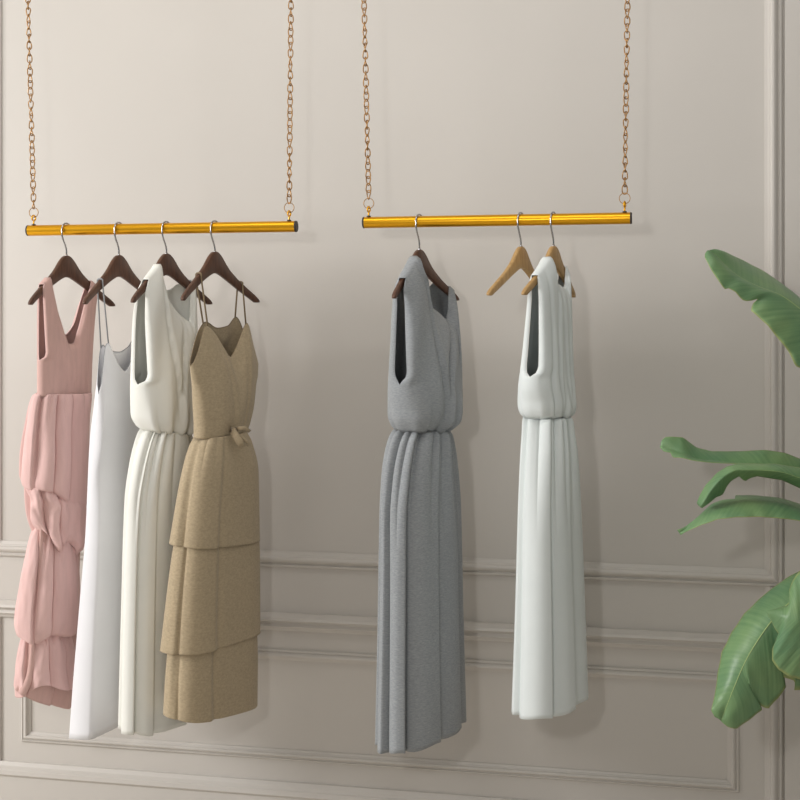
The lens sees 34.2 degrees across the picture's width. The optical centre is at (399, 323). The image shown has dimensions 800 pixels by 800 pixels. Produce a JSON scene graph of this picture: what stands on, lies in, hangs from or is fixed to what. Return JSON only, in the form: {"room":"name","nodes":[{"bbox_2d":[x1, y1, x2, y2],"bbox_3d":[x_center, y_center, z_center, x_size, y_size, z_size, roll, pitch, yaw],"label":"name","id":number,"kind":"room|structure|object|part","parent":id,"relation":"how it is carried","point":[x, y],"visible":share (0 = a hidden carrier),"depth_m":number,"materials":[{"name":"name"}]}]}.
{"room":"clothing store","nodes":[
{"label":"clothing store","id":0,"kind":"room"},
{"bbox_2d":[0,0,784,799],"bbox_3d":[-0.351,0.075,4.426,7.300,3.350,0.120,0,0,12],"label":"wall","id":1,"kind":"structure","parent":0,"point":[144,111],"depth_m":4.26,"materials":[{"name":"paint"}]},
{"bbox_2d":[0,617,0,760],"bbox_3d":[-2.239,1.291,4.751,1.700,0.536,0.016,0,0,12],"label":"trim","id":2,"kind":"structure","parent":1,"relation":"attached to","point":[0,617],"depth_m":4.58,"materials":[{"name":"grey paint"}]},
{"bbox_2d":[0,760,526,799],"bbox_3d":[-1.121,1.644,4.512,4.587,0.212,0.026,0,0,12],"label":"baseboard","id":3,"kind":"structure","parent":1,"relation":"attached to","point":[19,780],"depth_m":4.45,"materials":[{"name":"grey paint"}]},
{"bbox_2d":[0,599,729,652],"bbox_3d":[-0.895,1.000,4.462,4.249,0.059,0.033,0,0,12],"label":"trim","id":4,"kind":"structure","parent":1,"relation":"attached to","point":[299,622],"depth_m":4.21,"materials":[{"name":"grey paint"}]},
{"bbox_2d":[21,648,738,792],"bbox_3d":[-0.135,1.280,4.311,2.441,0.371,0.016,0,0,12],"label":"trim","id":5,"kind":"structure","parent":1,"relation":"attached to","point":[731,784],"depth_m":4.25,"materials":[{"name":"grey paint"}]},
{"bbox_2d":[0,0,782,586],"bbox_3d":[-0.137,-0.327,4.308,2.705,2.287,0.022,0,0,12],"label":"trim","id":6,"kind":"structure","parent":1,"relation":"attached to","point":[772,574],"depth_m":4.05,"materials":[{"name":"grey paint"}]},
{"bbox_2d":[765,587,782,799],"bbox_3d":[1.161,1.283,4.037,0.054,0.933,0.022,0,0,12],"label":"trim","id":7,"kind":"structure","parent":1,"relation":"attached to","point":[774,713],"depth_m":4.03,"materials":[{"name":"grey paint"}]},
{"bbox_2d":[785,0,799,799],"bbox_3d":[2.103,0.076,3.845,1.858,3.348,0.012,0,0,12],"label":"trim","id":8,"kind":"structure","parent":1,"relation":"attached to","point":[792,7],"depth_m":4.03,"materials":[{"name":"grey paint"}]},
{"bbox_3d":[-0.853,-1.650,2.028,7.300,0.100,5.020,0,0,12],"label":"ceiling","id":9,"kind":"structure","parent":0,"visible":0},
{"bbox_2d":[25,0,297,235],"bbox_3d":[-0.766,-0.943,4.063,0.924,1.325,0.035,0,0,12],"label":"rail","id":10,"kind":"object","parent":9,"relation":"hanging from","point":[258,226],"visible":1,"depth_m":4.04,"materials":[{"name":"gold metal"}]},
{"bbox_3d":[-1.186,-0.986,4.151,0.053,1.239,0.019,0,0,12],"label":"chain","id":11,"kind":"part","parent":10,"relation":"part of","materials":[{"name":"gold metal"}]},
{"bbox_2d":[28,223,114,305],"bbox_3d":[-1.047,-0.190,4.119,0.040,0.264,0.400,0,0,27],"label":"clothes hanger","id":12,"kind":"object","parent":10,"relation":"hanging from","point":[66,266],"visible":0.91,"depth_m":4.12,"materials":[{"name":"brown wood"}]},
{"bbox_2d":[14,277,96,708],"bbox_3d":[-1.097,0.549,4.138,0.189,1.388,0.286,0,0,31],"label":"dress","id":13,"kind":"object","parent":12,"relation":"hanging from","point":[54,448],"visible":0.97,"depth_m":4.05,"materials":[{"name":"pink fabric"}]},
{"bbox_2d":[82,222,140,303],"bbox_3d":[-0.874,-0.190,4.083,0.036,0.263,0.400,0,0,25],"label":"clothes hanger","id":14,"kind":"object","parent":10,"relation":"hanging from","point":[118,266],"visible":0.77,"depth_m":4.07,"materials":[{"name":"brown wood"}]},
{"bbox_2d":[69,278,139,739],"bbox_3d":[-0.920,0.571,4.113,0.140,1.424,0.262,0,0,26],"label":"dress","id":15,"kind":"object","parent":14,"relation":"hanging from","point":[95,691],"visible":0.82,"depth_m":4.01,"materials":[{"name":"white fabric"}]},
{"bbox_3d":[-0.752,-0.298,4.060,0.883,0.034,0.034,0,0,12],"label":"rod","id":16,"kind":"part","parent":10,"relation":"part of","materials":[{"name":"gold metal"}]},
{"bbox_2d":[130,221,211,304],"bbox_3d":[-0.718,-0.192,4.050,0.038,0.259,0.400,0,0,28],"label":"clothes hanger","id":17,"kind":"object","parent":10,"relation":"hanging from","point":[170,268],"visible":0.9,"depth_m":4.06,"materials":[{"name":"brown wood"}]},
{"bbox_2d":[118,264,197,735],"bbox_3d":[-0.742,0.537,4.046,0.171,1.445,0.329,0,0,31],"label":"dress","id":18,"kind":"object","parent":17,"relation":"hanging from","point":[164,326],"visible":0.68,"depth_m":3.96,"materials":[{"name":"white fabric"}]},
{"bbox_2d":[180,220,259,302],"bbox_3d":[-0.562,-0.195,4.017,0.038,0.253,0.400,0,0,28],"label":"clothes hanger","id":19,"kind":"object","parent":10,"relation":"hanging from","point":[215,263],"visible":0.98,"depth_m":4.02,"materials":[{"name":"brown wood"}]},
{"bbox_2d":[160,272,259,722],"bbox_3d":[-0.560,0.529,4.010,0.222,1.374,0.407,0,0,26],"label":"dress","id":20,"kind":"object","parent":19,"relation":"hanging from","point":[211,629],"visible":1,"depth_m":3.92,"materials":[{"name":"beige fabric"}]},
{"bbox_3d":[-0.333,-0.985,3.973,0.029,1.240,0.019,0,0,12],"label":"chain","id":21,"kind":"part","parent":10,"relation":"part of","materials":[{"name":"gold metal"}]},
{"bbox_2d":[361,0,631,227],"bbox_3d":[0.272,-0.945,3.846,0.837,1.312,0.035,0,0,12],"label":"rail","id":22,"kind":"object","parent":9,"relation":"hanging from","point":[624,217],"visible":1,"depth_m":3.83,"materials":[{"name":"gold metal"}]},
{"bbox_3d":[-0.109,-0.983,3.926,0.046,1.218,0.019,0,0,12],"label":"chain","id":23,"kind":"part","parent":22,"relation":"part of","materials":[{"name":"gold metal"}]},
{"bbox_2d":[392,214,458,300],"bbox_3d":[0.068,-0.201,3.885,0.038,0.257,0.400,0,0,30],"label":"clothes hanger","id":24,"kind":"object","parent":22,"relation":"hanging from","point":[431,274],"visible":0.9,"depth_m":3.91,"materials":[{"name":"brown wood"}]},
{"bbox_2d":[375,256,465,753],"bbox_3d":[0.068,0.518,3.883,0.208,1.441,0.376,0,0,26],"label":"dress","id":25,"kind":"object","parent":24,"relation":"hanging from","point":[421,687],"visible":1,"depth_m":3.77,"materials":[{"name":"grey fabric"}]},
{"bbox_3d":[0.280,-0.306,3.844,0.790,0.034,0.034,0,0,12],"label":"rod","id":26,"kind":"part","parent":22,"relation":"part of","materials":[{"name":"gold metal"}]},
{"bbox_2d":[486,212,534,295],"bbox_3d":[0.353,-0.205,3.830,0.023,0.250,0.400,0,0,30],"label":"clothes hanger","id":27,"kind":"object","parent":22,"relation":"hanging from","point":[520,259],"visible":0.82,"depth_m":3.79,"materials":[{"name":"brown wood"}]},
{"bbox_2d":[521,211,575,296],"bbox_3d":[0.445,-0.206,3.811,0.026,0.249,0.400,0,0,28],"label":"clothes hanger","id":28,"kind":"object","parent":22,"relation":"hanging from","point":[553,251],"visible":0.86,"depth_m":3.80,"materials":[{"name":"brown wood"}]},
{"bbox_2d":[512,256,587,719],"bbox_3d":[0.440,0.462,3.809,0.187,1.315,0.331,0,0,27],"label":"dress","id":29,"kind":"object","parent":28,"relation":"hanging from","point":[550,671],"visible":1,"depth_m":3.71,"materials":[{"name":"white fabric"}]},
{"bbox_3d":[0.659,-0.983,3.765,0.034,1.218,0.019,0,0,12],"label":"chain","id":30,"kind":"part","parent":22,"relation":"part of","materials":[{"name":"gold metal"}]},
{"bbox_3d":[-0.853,1.800,2.028,7.300,0.100,5.020,0,0,12],"label":"floor","id":31,"kind":"structure","parent":0,"visible":0},
{"bbox_2d":[660,249,799,728],"bbox_3d":[1.133,0.777,3.380,0.817,1.943,0.379,0,0,-19],"label":"banana plant","id":32,"kind":"object","parent":31,"relation":"on","point":[762,650],"visible":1,"depth_m":3.33,"materials":[{"name":"green plant"}]}
]}

